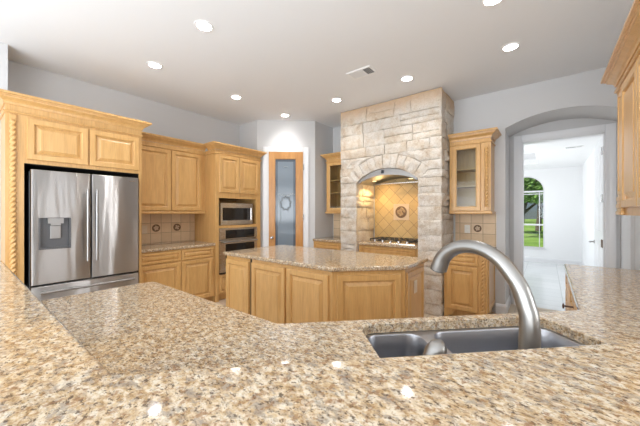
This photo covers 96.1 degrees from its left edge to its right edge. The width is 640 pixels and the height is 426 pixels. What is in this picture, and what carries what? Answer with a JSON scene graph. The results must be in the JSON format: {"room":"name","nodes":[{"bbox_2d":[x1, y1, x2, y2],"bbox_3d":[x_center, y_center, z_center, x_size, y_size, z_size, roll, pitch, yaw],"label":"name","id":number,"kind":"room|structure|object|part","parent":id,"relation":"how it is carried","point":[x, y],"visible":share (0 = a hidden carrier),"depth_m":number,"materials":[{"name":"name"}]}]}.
{"room":"kitchen","nodes":[
{"label":"kitchen","id":0,"kind":"room"},
{"bbox_2d":[0,42,7,259],"bbox_3d":[-5.020,-0.140,0.851,0.540,3.050,5.525,0,0,38],"label":"wall","id":1,"kind":"structure","parent":0,"point":[3,47],"depth_m":2.83,"materials":[{"name":"grey paint"}]},
{"bbox_2d":[8,60,238,244],"bbox_3d":[-2.532,-0.140,4.348,0.120,3.050,3.047,0,0,38],"label":"wall","id":2,"kind":"structure","parent":0,"point":[166,120],"depth_m":3.99,"materials":[{"name":"grey paint"}]},
{"bbox_2d":[142,214,194,244],"bbox_3d":[-2.427,0.246,4.365,0.022,0.448,1.090,0,0,38],"label":"tile backsplash","id":3,"kind":"structure","parent":2,"relation":"attached to","point":[161,228],"depth_m":4.46,"materials":[{"name":"beige tile"}]},
{"bbox_2d":[142,226,146,233],"bbox_3d":[-2.557,0.250,4.194,0.010,0.116,0.072,0,0,38],"label":"wall outlet","id":4,"kind":"object","parent":3,"relation":"attached to","point":[144,228],"visible":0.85,"depth_m":4.19,"materials":[{"name":"beige plastic"}]},
{"bbox_2d":[142,131,205,213],"bbox_3d":[-2.275,-0.527,4.245,0.412,1.096,1.094,0,0,38],"label":"upper cabinet","id":5,"kind":"object","parent":2,"relation":"attached to","point":[173,177],"visible":0.72,"depth_m":4.17,"materials":[{"name":"brown wood"}]},
{"bbox_3d":[-2.325,-0.464,3.961,0.024,0.873,0.525,0,0,38],"label":"door","id":6,"kind":"part","parent":5,"relation":"part of","materials":[{"name":"brown wood"}]},
{"bbox_3d":[-2.179,0.003,4.168,0.038,0.036,1.091,0,0,38],"label":"light rail","id":7,"kind":"part","parent":5,"relation":"part of","materials":[{"name":"brown wood"}]},
{"bbox_3d":[-2.146,-0.992,4.142,0.082,0.167,1.091,0,0,38],"label":"crown molding","id":8,"kind":"part","parent":5,"relation":"part of","materials":[{"name":"brown wood"}]},
{"bbox_3d":[-2.013,-0.464,4.358,0.024,0.873,0.462,0,0,38],"label":"door","id":9,"kind":"part","parent":5,"relation":"part of","materials":[{"name":"brown wood"}]},
{"bbox_2d":[239,120,332,247],"bbox_3d":[-0.652,-0.140,5.677,1.430,3.050,1.368,0,0,38],"label":"wall","id":10,"kind":"structure","parent":0,"point":[258,134],"depth_m":5.23,"materials":[{"name":"grey paint"}]},
{"bbox_2d":[263,147,308,246],"bbox_3d":[-0.615,0.101,5.197,0.813,2.568,0.026,0,0,-3],"label":"trim","id":11,"kind":"structure","parent":10,"relation":"attached to","point":[305,150],"depth_m":5.19,"materials":[{"name":"white paint"}]},
{"bbox_2d":[269,152,303,246],"bbox_3d":[-0.606,0.142,5.161,0.627,2.465,0.091,0,0,-3],"label":"door","id":12,"kind":"structure","parent":10,"relation":"in","point":[286,216],"depth_m":5.19,"materials":[{"name":"brown wood"}]},
{"bbox_3d":[-0.623,0.084,5.199,0.393,2.112,0.008,0,0,-3],"label":"glass pane","id":13,"kind":"part","parent":12,"relation":"part of","materials":[{"name":"blue"}]},
{"bbox_2d":[0,0,635,127],"bbox_3d":[0.433,-1.715,-0.258,15.000,0.100,10.530,0,0,38],"label":"ceiling","id":14,"kind":"structure","parent":0,"point":[291,57],"depth_m":2.85,"materials":[{"name":"white paint"}]},
{"bbox_2d":[146,61,162,68],"bbox_3d":[-1.867,-1.661,3.253,0.168,0.007,0.168,0,0,38],"label":"recessed light","id":15,"kind":"object","parent":14,"relation":"in","point":[154,65],"visible":1,"depth_m":3.25,"materials":[{"name":"white"}]},
{"bbox_2d":[194,20,213,31],"bbox_3d":[-1.036,-1.661,2.569,0.168,0.007,0.168,0,0,38],"label":"recessed light","id":16,"kind":"object","parent":14,"relation":"in","point":[202,25],"visible":1,"depth_m":2.56,"materials":[{"name":"white"}]},
{"bbox_2d":[230,95,241,99],"bbox_3d":[-1.212,-1.661,4.150,0.168,0.007,0.168,0,0,38],"label":"recessed light","id":17,"kind":"object","parent":14,"relation":"in","point":[237,97],"visible":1,"depth_m":4.15,"materials":[{"name":"white"}]},
{"bbox_2d":[331,98,341,102],"bbox_3d":[0.245,-1.661,4.260,0.168,0.007,0.168,0,0,38],"label":"recessed light","id":18,"kind":"object","parent":14,"relation":"in","point":[336,100],"visible":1,"depth_m":4.26,"materials":[{"name":"white"}]},
{"bbox_2d":[346,65,376,79],"bbox_3d":[0.497,-1.658,3.427,0.320,0.014,0.200,0,0,38],"label":"ceiling vent","id":19,"kind":"object","parent":14,"relation":"in","point":[368,70],"visible":1,"depth_m":3.41,"materials":[{"name":"white metal"}]},
{"bbox_2d":[400,75,413,81],"bbox_3d":[1.082,-1.661,3.576,0.168,0.007,0.168,0,0,38],"label":"recessed light","id":20,"kind":"object","parent":14,"relation":"in","point":[407,78],"visible":1,"depth_m":3.57,"materials":[{"name":"white"}]},
{"bbox_2d":[481,0,502,6],"bbox_3d":[1.352,-1.661,2.245,0.168,0.007,0.168,0,0,38],"label":"recessed light","id":21,"kind":"object","parent":14,"relation":"in","point":[485,3],"visible":1,"depth_m":2.28,"materials":[{"name":"white"}]},
{"bbox_2d":[501,42,520,51],"bbox_3d":[1.918,-1.661,2.895,0.168,0.007,0.168,0,0,38],"label":"recessed light","id":22,"kind":"object","parent":14,"relation":"in","point":[512,46],"visible":1,"depth_m":2.89,"materials":[{"name":"white"}]},
{"bbox_2d":[215,261,565,316],"bbox_3d":[1.940,1.435,1.655,15.000,0.100,15.400,0,0,38],"label":"floor","id":23,"kind":"structure","parent":0,"point":[546,281],"depth_m":5.38,"materials":[{"name":"tile"}]},
{"bbox_2d":[0,89,151,283],"bbox_3d":[-2.760,0.156,3.226,0.912,2.458,1.263,0,0,38],"label":"tall cabinet","id":24,"kind":"object","parent":23,"relation":"on","point":[38,133],"visible":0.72,"depth_m":2.80,"materials":[{"name":"brown wood"}]},
{"bbox_3d":[-2.573,-0.685,2.839,0.024,0.384,0.455,0,0,38],"label":"door","id":25,"kind":"part","parent":24,"relation":"part of","materials":[{"name":"brown wood"}]},
{"bbox_3d":[-2.622,-0.987,3.118,0.562,0.173,1.263,0,0,38],"label":"crown molding","id":26,"kind":"part","parent":24,"relation":"part of","materials":[{"name":"brown wood"}]},
{"bbox_3d":[-2.281,-0.685,3.209,0.024,0.384,0.465,0,0,38],"label":"door","id":27,"kind":"part","parent":24,"relation":"part of","materials":[{"name":"brown wood"}]},
{"bbox_2d":[24,169,137,300],"bbox_3d":[-2.692,0.472,3.238,0.923,1.745,0.895,0,0,38],"label":"refrigerator","id":28,"kind":"object","parent":23,"relation":"on","point":[81,229],"visible":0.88,"depth_m":2.91,"materials":[{"name":"grey metal"}]},
{"bbox_3d":[-2.564,0.090,2.788,0.042,0.071,0.113,0,0,38],"label":"dispenser spout","id":29,"kind":"part","parent":28,"relation":"part of","materials":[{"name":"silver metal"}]},
{"bbox_3d":[-2.543,0.140,2.836,0.065,1.080,0.443,0,0,38],"label":"door","id":30,"kind":"part","parent":28,"relation":"part of","materials":[{"name":"silver metal"}]},
{"bbox_3d":[-2.405,1.010,3.011,0.065,0.631,0.891,0,0,38],"label":"freezer drawer","id":31,"kind":"part","parent":28,"relation":"part of","materials":[{"name":"silver metal"}]},
{"bbox_3d":[-2.356,0.750,2.973,0.068,0.026,0.775,0,0,38],"label":"handle","id":32,"kind":"part","parent":28,"relation":"part of","materials":[{"name":"silver metal"}]},
{"bbox_3d":[-2.380,0.130,2.945,0.066,0.730,0.022,0,0,38],"label":"handle","id":33,"kind":"part","parent":28,"relation":"part of","materials":[{"name":"silver metal"}]},
{"bbox_3d":[-2.333,0.130,3.004,0.066,0.730,0.022,0,0,38],"label":"handle","id":34,"kind":"part","parent":28,"relation":"part of","materials":[{"name":"silver metal"}]},
{"bbox_3d":[-2.266,0.140,3.188,0.065,1.080,0.442,0,0,38],"label":"door","id":35,"kind":"part","parent":28,"relation":"part of","materials":[{"name":"silver metal"}]},
{"bbox_2d":[142,246,214,300],"bbox_3d":[-2.188,0.949,4.176,0.634,0.873,1.094,0,0,38],"label":"base cabinet","id":36,"kind":"object","parent":23,"relation":"on","point":[190,270],"visible":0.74,"depth_m":4.04,"materials":[{"name":"brown wood"}]},
{"bbox_3d":[-2.103,0.600,3.791,0.024,0.140,0.532,0,0,38],"label":"drawer","id":37,"kind":"part","parent":36,"relation":"part of","materials":[{"name":"brown wood"}]},
{"bbox_3d":[-2.103,0.978,3.791,0.024,0.585,0.532,0,0,38],"label":"door","id":38,"kind":"part","parent":36,"relation":"part of","materials":[{"name":"brown wood"}]},
{"bbox_2d":[142,241,215,252],"bbox_3d":[-2.188,0.491,4.174,0.633,0.040,1.094,0,0,38],"label":"countertop","id":39,"kind":"structure","parent":36,"relation":"on","point":[147,248],"depth_m":4.09,"materials":[{"name":"beige stone"}]},
{"bbox_3d":[-1.783,0.600,4.198,0.024,0.140,0.479,0,0,38],"label":"drawer","id":40,"kind":"part","parent":36,"relation":"part of","materials":[{"name":"brown wood"}]},
{"bbox_3d":[-1.783,0.978,4.198,0.024,0.585,0.479,0,0,38],"label":"door","id":41,"kind":"part","parent":36,"relation":"part of","materials":[{"name":"brown wood"}]},
{"bbox_2d":[195,141,266,301],"bbox_3d":[-1.545,0.155,4.937,0.702,2.460,1.052,0,0,38],"label":"tall cabinet","id":42,"kind":"object","parent":23,"relation":"on","point":[233,176],"visible":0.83,"depth_m":4.60,"materials":[{"name":"brown wood"}]},
{"bbox_3d":[-1.318,1.120,4.771,0.024,0.270,0.758,0,0,38],"label":"drawer","id":43,"kind":"part","parent":42,"relation":"part of","materials":[{"name":"brown wood"}]},
{"bbox_3d":[-1.449,-0.608,4.605,0.024,0.585,0.362,0,0,38],"label":"door","id":44,"kind":"part","parent":42,"relation":"part of","materials":[{"name":"brown wood"}]},
{"bbox_3d":[-1.408,-0.992,4.829,0.352,0.167,1.052,0,0,38],"label":"crown molding","id":45,"kind":"part","parent":42,"relation":"part of","materials":[{"name":"brown wood"}]},
{"bbox_2d":[219,203,252,224],"bbox_3d":[-1.579,0.026,4.909,0.564,0.352,0.627,0,0,38],"label":"microwave","id":46,"kind":"object","parent":42,"relation":"in","point":[229,213],"visible":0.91,"depth_m":4.71,"materials":[{"name":"grey metal"}]},
{"bbox_3d":[-1.216,0.028,4.929,0.006,0.198,0.069,0,0,38],"label":"control panel","id":47,"kind":"part","parent":46,"relation":"part of","materials":[{"name":"grey plastic"}]},
{"bbox_2d":[219,227,257,274],"bbox_3d":[-1.536,0.612,4.911,0.649,0.715,0.726,0,0,38],"label":"wall oven","id":48,"kind":"object","parent":42,"relation":"in","point":[230,239],"visible":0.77,"depth_m":4.65,"materials":[{"name":"grey metal"}]},
{"bbox_3d":[-1.334,0.342,4.752,0.021,0.176,0.726,0,0,38],"label":"control panel","id":49,"kind":"part","parent":48,"relation":"part of","materials":[{"name":"silver metal"}]},
{"bbox_3d":[-1.308,0.467,4.731,0.067,0.024,0.666,0,0,38],"label":"handle","id":50,"kind":"part","parent":48,"relation":"part of","materials":[{"name":"silver metal"}]},
{"bbox_3d":[-1.206,-0.608,4.913,0.024,0.585,0.406,0,0,38],"label":"door","id":51,"kind":"part","parent":42,"relation":"part of","materials":[{"name":"brown wood"}]},
{"bbox_2d":[226,256,423,323],"bbox_3d":[-0.023,0.949,3.212,2.048,0.873,1.022,0,0,38],"label":"kitchen island","id":52,"kind":"object","parent":23,"relation":"on","point":[269,291],"visible":0.65,"depth_m":2.66,"materials":[{"name":"brown wood"}]},
{"bbox_3d":[-0.951,0.908,3.308,0.423,0.723,0.024,0,0,38],"label":"panel","id":53,"kind":"part","parent":52,"relation":"part of","materials":[{"name":"brown wood"}]},
{"bbox_3d":[-0.544,0.908,2.987,0.512,0.723,0.024,0,0,38],"label":"panel","id":54,"kind":"part","parent":52,"relation":"part of","materials":[{"name":"brown wood"}]},
{"bbox_3d":[-0.125,0.908,2.657,0.505,0.723,0.024,0,0,38],"label":"panel","id":55,"kind":"part","parent":52,"relation":"part of","materials":[{"name":"brown wood"}]},
{"bbox_2d":[223,245,427,271],"bbox_3d":[-0.023,0.491,3.213,2.088,0.040,1.040,0,0,38],"label":"island countertop","id":56,"kind":"structure","parent":52,"relation":"on","point":[331,260],"depth_m":2.94,"materials":[{"name":"beige stone"}]},
{"bbox_3d":[0.433,0.908,2.521,0.574,0.723,0.024,0,0,-7],"label":"panel","id":57,"kind":"part","parent":52,"relation":"part of","materials":[{"name":"brown wood"}]},
{"bbox_2d":[414,280,416,292],"bbox_3d":[0.910,0.705,2.733,0.010,0.116,0.072,0,0,38],"label":"wall outlet","id":58,"kind":"object","parent":52,"relation":"attached to","point":[415,281],"visible":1,"depth_m":2.72,"materials":[{"name":"beige plastic"}]},
{"bbox_3d":[0.924,0.908,2.769,0.012,0.723,0.441,0,0,38],"label":"panel","id":59,"kind":"part","parent":52,"relation":"part of","materials":[{"name":"brown wood"}]},
{"bbox_2d":[314,241,340,249],"bbox_3d":[0.304,0.949,5.238,0.605,0.873,0.634,0,0,38],"label":"base cabinet","id":60,"kind":"object","parent":23,"relation":"on","point":[317,244],"visible":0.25,"depth_m":4.98,"materials":[{"name":"brown wood"}]},
{"bbox_2d":[313,236,340,242],"bbox_3d":[0.302,0.491,5.234,0.603,0.040,0.638,0,0,38],"label":"countertop","id":61,"kind":"structure","parent":60,"relation":"on","point":[334,239],"depth_m":5.05,"materials":[{"name":"beige stone"}]},
{"bbox_2d":[359,245,417,256],"bbox_3d":[1.169,0.949,4.550,0.957,0.873,0.584,0,0,38],"label":"base cabinet","id":62,"kind":"object","parent":23,"relation":"on","point":[362,248],"visible":0.18,"depth_m":4.29,"materials":[{"name":"brown wood"}]},
{"bbox_2d":[357,239,417,248],"bbox_3d":[1.164,0.491,4.544,0.961,0.040,0.620,0,0,38],"label":"countertop","id":63,"kind":"structure","parent":62,"relation":"on","point":[360,242],"depth_m":4.28,"materials":[{"name":"beige stone"}]},
{"bbox_2d":[367,237,417,244],"bbox_3d":[1.206,0.443,4.549,0.800,0.055,0.500,0,0,38],"label":"gas cooktop","id":64,"kind":"object","parent":63,"relation":"in","point":[405,241],"visible":0.98,"depth_m":4.47,"materials":[{"name":"silver metal"}]},
{"bbox_2d":[340,87,454,315],"bbox_3d":[1.162,-0.137,4.534,1.669,3.048,0.678,0,0,38],"label":"surround","id":65,"kind":"object","parent":23,"relation":"on","point":[410,133],"visible":0.78,"depth_m":4.08,"materials":[{"name":"beige stone"}]},
{"bbox_2d":[358,168,417,185],"bbox_3d":[1.157,-0.559,4.535,0.945,0.205,0.562,0,0,38],"label":"range hood","id":66,"kind":"object","parent":65,"relation":"attached to","point":[375,178],"visible":0.96,"depth_m":4.50,"materials":[{"name":"silver metal"}]},
{"bbox_3d":[1.268,-0.468,4.676,0.800,0.015,0.195,0,0,38],"label":"filter panel","id":67,"kind":"part","parent":66,"relation":"part of","materials":[{"name":"silver metal"}]},
{"bbox_2d":[444,253,494,315],"bbox_3d":[2.027,0.949,3.884,0.514,0.873,0.630,0,0,38],"label":"base cabinet","id":68,"kind":"object","parent":23,"relation":"on","point":[469,278],"visible":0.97,"depth_m":3.64,"materials":[{"name":"brown wood"}]},
{"bbox_3d":[1.814,0.970,3.673,0.360,0.560,0.024,0,0,38],"label":"door","id":69,"kind":"part","parent":68,"relation":"part of","materials":[{"name":"brown wood"}]},
{"bbox_3d":[1.814,0.600,3.673,0.360,0.140,0.024,0,0,38],"label":"drawer","id":70,"kind":"part","parent":68,"relation":"part of","materials":[{"name":"brown wood"}]},
{"bbox_3d":[2.236,0.885,3.744,0.012,0.700,0.530,0,0,38],"label":"panel","id":71,"kind":"part","parent":68,"relation":"part of","materials":[{"name":"brown wood"}]},
{"bbox_2d":[562,272,576,310],"bbox_3d":[1.990,0.949,1.857,0.667,0.872,1.500,0,0,38],"label":"base cabinet","id":72,"kind":"object","parent":23,"relation":"on","point":[570,304],"visible":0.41,"depth_m":2.20,"materials":[{"name":"brown wood"}]},
{"bbox_3d":[2.033,0.600,2.345,0.024,0.140,0.640,0,0,38],"label":"drawer","id":73,"kind":"part","parent":72,"relation":"part of","materials":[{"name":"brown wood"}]},
{"bbox_3d":[2.033,0.978,2.345,0.024,0.585,0.640,0,0,38],"label":"door","id":74,"kind":"part","parent":72,"relation":"part of","materials":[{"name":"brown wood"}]},
{"bbox_3d":[1.635,0.620,1.895,0.061,0.035,0.036,0,0,38],"label":"knob","id":75,"kind":"part","parent":72,"relation":"part of","materials":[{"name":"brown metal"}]},
{"bbox_3d":[1.662,0.600,1.873,0.024,0.140,0.500,0,0,38],"label":"drawer","id":76,"kind":"part","parent":72,"relation":"part of","materials":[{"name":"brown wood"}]},
{"bbox_3d":[-0.244,0.949,1.405,2.101,0.873,1.496,0,0,38],"label":"cabinet","id":77,"kind":"object","parent":23,"relation":"on","visible":0},
{"bbox_2d":[41,264,639,374],"bbox_3d":[0.677,0.491,1.469,4.349,0.040,1.681,0,0,-11],"label":"countertop","id":78,"kind":"structure","parent":77,"relation":"on","point":[145,327],"depth_m":1.21,"materials":[{"name":"beige stone"}]},
{"bbox_2d":[423,339,446,354],"bbox_3d":[0.278,0.394,0.711,0.076,0.154,0.062,0,0,-7],"label":"handle","id":79,"kind":"object","parent":78,"relation":"on","point":[435,346],"visible":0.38,"depth_m":0.70,"materials":[{"name":"silver metal"}]},
{"bbox_2d":[366,326,584,357],"bbox_3d":[0.609,0.612,1.029,0.888,0.198,0.500,0,0,-7],"label":"double sink","id":80,"kind":"object","parent":78,"relation":"in","point":[465,340],"visible":0.14,"depth_m":1.24,"materials":[{"name":"silver metal"}]},
{"bbox_3d":[0.321,0.612,1.002,0.233,0.198,0.415,0,0,-7],"label":"bowl","id":81,"kind":"part","parent":80,"relation":"part of","materials":[{"name":"silver metal"}]},
{"bbox_3d":[0.749,0.612,1.053,0.529,0.198,0.415,0,0,-7],"label":"bowl","id":82,"kind":"part","parent":80,"relation":"part of","materials":[{"name":"silver metal"}]},
{"bbox_2d":[430,240,540,349],"bbox_3d":[0.455,0.277,0.831,0.068,0.392,0.309,0,0,-32],"label":"kitchen faucet","id":83,"kind":"object","parent":78,"relation":"on","point":[529,337],"visible":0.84,"depth_m":0.74,"materials":[{"name":"silver metal"}]},
{"bbox_2d":[333,67,634,312],"bbox_3d":[2.121,-0.140,4.656,4.190,3.050,0.700,0,0,38],"label":"wall","id":84,"kind":"structure","parent":0,"point":[579,100],"depth_m":3.90,"materials":[{"name":"grey paint"}]},
{"bbox_2d":[320,152,341,213],"bbox_3d":[0.372,-0.527,5.326,0.607,1.096,0.412,0,0,38],"label":"upper cabinet","id":85,"kind":"object","parent":84,"relation":"attached to","point":[333,162],"visible":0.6,"depth_m":5.35,"materials":[{"name":"brown wood"}]},
{"bbox_3d":[0.371,-0.995,5.327,0.604,0.160,0.412,0,0,38],"label":"crown molding","id":86,"kind":"part","parent":85,"relation":"part of","materials":[{"name":"brown wood"}]},
{"bbox_3d":[0.417,0.003,5.332,0.542,0.036,0.348,0,0,38],"label":"light rail","id":87,"kind":"part","parent":85,"relation":"part of","materials":[{"name":"brown wood"}]},
{"bbox_3d":[0.322,-0.468,5.194,0.456,0.889,0.021,0,0,38],"label":"glass door","id":88,"kind":"part","parent":85,"relation":"part of","materials":[{"name":"brown wood"}]},
{"bbox_2d":[334,214,340,236],"bbox_3d":[0.502,0.247,5.479,0.593,0.445,0.009,0,0,38],"label":"tile backsplash","id":89,"kind":"structure","parent":84,"relation":"attached to","point":[337,217],"depth_m":5.60,"materials":[{"name":"beige tile"}]},
{"bbox_2d":[375,178,419,240],"bbox_3d":[1.355,-0.083,4.787,0.987,1.104,0.031,0,0,38],"label":"tile backsplash","id":90,"kind":"structure","parent":84,"relation":"attached to","point":[396,209],"depth_m":4.83,"materials":[{"name":"beige tile"}]},
{"bbox_2d":[448,127,500,213],"bbox_3d":[2.122,-0.527,3.947,0.584,1.096,0.412,0,0,38],"label":"upper cabinet","id":91,"kind":"object","parent":84,"relation":"attached to","point":[471,161],"visible":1,"depth_m":3.90,"materials":[{"name":"brown wood"}]},
{"bbox_2d":[457,168,475,172],"bbox_3d":[2.120,-0.591,4.012,0.464,0.018,0.287,0,0,38],"label":"shelf","id":92,"kind":"object","parent":91,"relation":"attached to","point":[468,170],"depth_m":3.99,"materials":[{"name":"brown wood"}]},
{"bbox_2d":[457,185,475,188],"bbox_3d":[2.120,-0.359,4.012,0.464,0.018,0.287,0,0,38],"label":"shelf","id":93,"kind":"object","parent":91,"relation":"attached to","point":[458,186],"depth_m":4.04,"materials":[{"name":"brown wood"}]},
{"bbox_3d":[1.975,-0.468,3.892,0.350,0.889,0.021,0,0,38],"label":"glass door","id":94,"kind":"part","parent":91,"relation":"part of","materials":[{"name":"brown wood"}]},
{"bbox_3d":[2.117,0.003,3.993,0.520,0.036,0.348,0,0,38],"label":"light rail","id":95,"kind":"part","parent":91,"relation":"part of","materials":[{"name":"brown wood"}]},
{"bbox_3d":[2.122,-0.995,3.947,0.584,0.160,0.412,0,0,38],"label":"crown molding","id":96,"kind":"part","parent":91,"relation":"part of","materials":[{"name":"brown wood"}]},
{"bbox_2d":[455,214,495,246],"bbox_3d":[2.219,0.246,4.119,0.521,0.447,0.021,0,0,38],"label":"tile backsplash","id":97,"kind":"structure","parent":84,"relation":"attached to","point":[482,226],"depth_m":4.10,"materials":[{"name":"beige tile"}]},
{"bbox_2d":[465,225,469,232],"bbox_3d":[2.138,0.240,4.177,0.072,0.116,0.010,0,0,38],"label":"wall outlet","id":98,"kind":"object","parent":97,"relation":"attached to","point":[467,227],"visible":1,"depth_m":4.17,"materials":[{"name":"white plastic"}]},
{"bbox_2d":[496,295,510,313],"bbox_3d":[2.651,1.317,4.152,0.126,0.135,0.596,0,0,38],"label":"baseboard","id":99,"kind":"structure","parent":84,"relation":"attached to","point":[500,308],"depth_m":3.94,"materials":[{"name":"white paint"}]},
{"bbox_2d":[514,123,615,304],"bbox_3d":[3.371,0.125,4.030,1.078,2.520,0.156,0,0,38],"label":"trim","id":100,"kind":"structure","parent":84,"relation":"attached to","point":[607,131],"depth_m":3.79,"materials":[{"name":"white paint"}]},
{"bbox_2d":[589,138,602,266],"bbox_3d":[3.985,0.180,4.136,0.111,2.385,0.990,0,0,38],"label":"door","id":101,"kind":"structure","parent":84,"relation":"in","point":[598,149],"depth_m":4.13,"materials":[{"name":"white paint"}]},
{"bbox_2d":[524,166,581,260],"bbox_3d":[4.624,-0.065,9.183,5.900,2.900,0.150,0,0,38],"label":"wall","id":102,"kind":"structure","parent":0,"point":[563,186],"depth_m":7.66,"materials":[{"name":"white paint"}]},
{"bbox_2d":[524,176,545,249],"bbox_3d":[5.849,0.000,8.161,0.900,2.060,0.100,0,0,38],"label":"window","id":103,"kind":"structure","parent":102,"relation":"in","point":[543,190],"depth_m":7.97,"materials":[{"name":"white paint"}]},
{"bbox_2d":[524,256,584,264],"bbox_3d":[3.065,1.317,7.349,5.720,0.135,4.660,0,0,38],"label":"baseboard","id":104,"kind":"structure","parent":102,"relation":"attached to","point":[528,259],"depth_m":7.76,"materials":[{"name":"white paint"}]},
{"bbox_2d":[524,136,601,169],"bbox_3d":[3.062,-1.360,7.345,5.720,0.330,4.670,0,0,38],"label":"ceiling","id":105,"kind":"structure","parent":0,"point":[546,155],"depth_m":6.04,"materials":[{"name":"white paint"}]},
{"bbox_2d":[564,145,583,148],"bbox_3d":[4.638,-1.188,5.257,0.260,0.014,0.150,0,0,38],"label":"ceiling vent","id":106,"kind":"object","parent":105,"relation":"in","point":[582,145],"visible":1,"depth_m":5.26,"materials":[{"name":"white"}]},
{"bbox_2d":[582,151,593,265],"bbox_3d":[3.091,-0.065,7.317,6.000,2.900,4.680,0,0,38],"label":"wall","id":107,"kind":"structure","parent":0,"point":[588,166],"depth_m":6.29,"materials":[{"name":"white paint"}]},
{"bbox_2d":[635,216,639,269],"bbox_3d":[2.645,-0.140,2.016,0.140,3.050,2.800,0,0,38],"label":"wall","id":108,"kind":"structure","parent":0,"point":[637,218],"depth_m":3.06,"materials":[{"name":"grey paint"}]},
{"bbox_2d":[600,0,639,215],"bbox_3d":[2.016,-0.527,1.666,0.412,1.095,1.432,0,0,38],"label":"upper cabinet","id":109,"kind":"object","parent":108,"relation":"attached to","point":[626,83],"visible":1,"depth_m":1.86,"materials":[{"name":"brown wood"}]},
{"bbox_3d":[2.016,-1.002,1.666,0.412,0.145,1.432,0,0,38],"label":"crown molding","id":110,"kind":"part","parent":109,"relation":"part of","materials":[{"name":"brown wood"}]},
{"bbox_3d":[2.033,-0.470,1.884,0.024,0.870,0.455,0,0,38],"label":"door","id":111,"kind":"part","parent":109,"relation":"part of","materials":[{"name":"brown wood"}]},
{"bbox_3d":[1.750,-0.470,1.524,0.024,0.870,0.440,0,0,38],"label":"door","id":112,"kind":"part","parent":109,"relation":"part of","materials":[{"name":"brown wood"}]},
{"bbox_3d":[-0.177,0.858,1.190,3.249,1.054,1.530,0,0,38],"label":"wall","id":113,"kind":"structure","parent":0,"visible":0},
{"bbox_2d":[0,260,639,425],"bbox_3d":[-0.440,0.310,0.695,3.784,0.040,1.200,0,0,16],"label":"countertop","id":114,"kind":"structure","parent":113,"relation":"on","point":[48,377],"depth_m":0.47,"materials":[{"name":"stone"}]},
{"label":"outside","id":115,"kind":"structure","parent":0,"visible":0},
{"bbox_2d":[524,219,542,246],"bbox_3d":[31.003,1.745,39.355,80.000,0.120,79.800,0,0,38],"label":"ground","id":116,"kind":"structure","parent":115,"point":[531,237],"depth_m":21.95,"materials":[{"name":"green plant"}]},
{"bbox_2d":[524,178,542,216],"bbox_3d":[13.930,-1.127,19.623,4.058,5.691,3.981,0,0,38],"label":"oak tree","id":117,"kind":"object","parent":116,"relation":"on","point":[531,184],"visible":0.19,"depth_m":18.42,"materials":[{"name":"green plant"}]},
{"bbox_2d":[529,178,542,230],"bbox_3d":[20.037,-1.562,26.244,4.850,6.524,4.735,0,0,38],"label":"oak tree","id":118,"kind":"object","parent":116,"relation":"on","point":[541,206],"visible":0.02,"depth_m":26.14,"materials":[{"name":"brown plant"}]}
]}

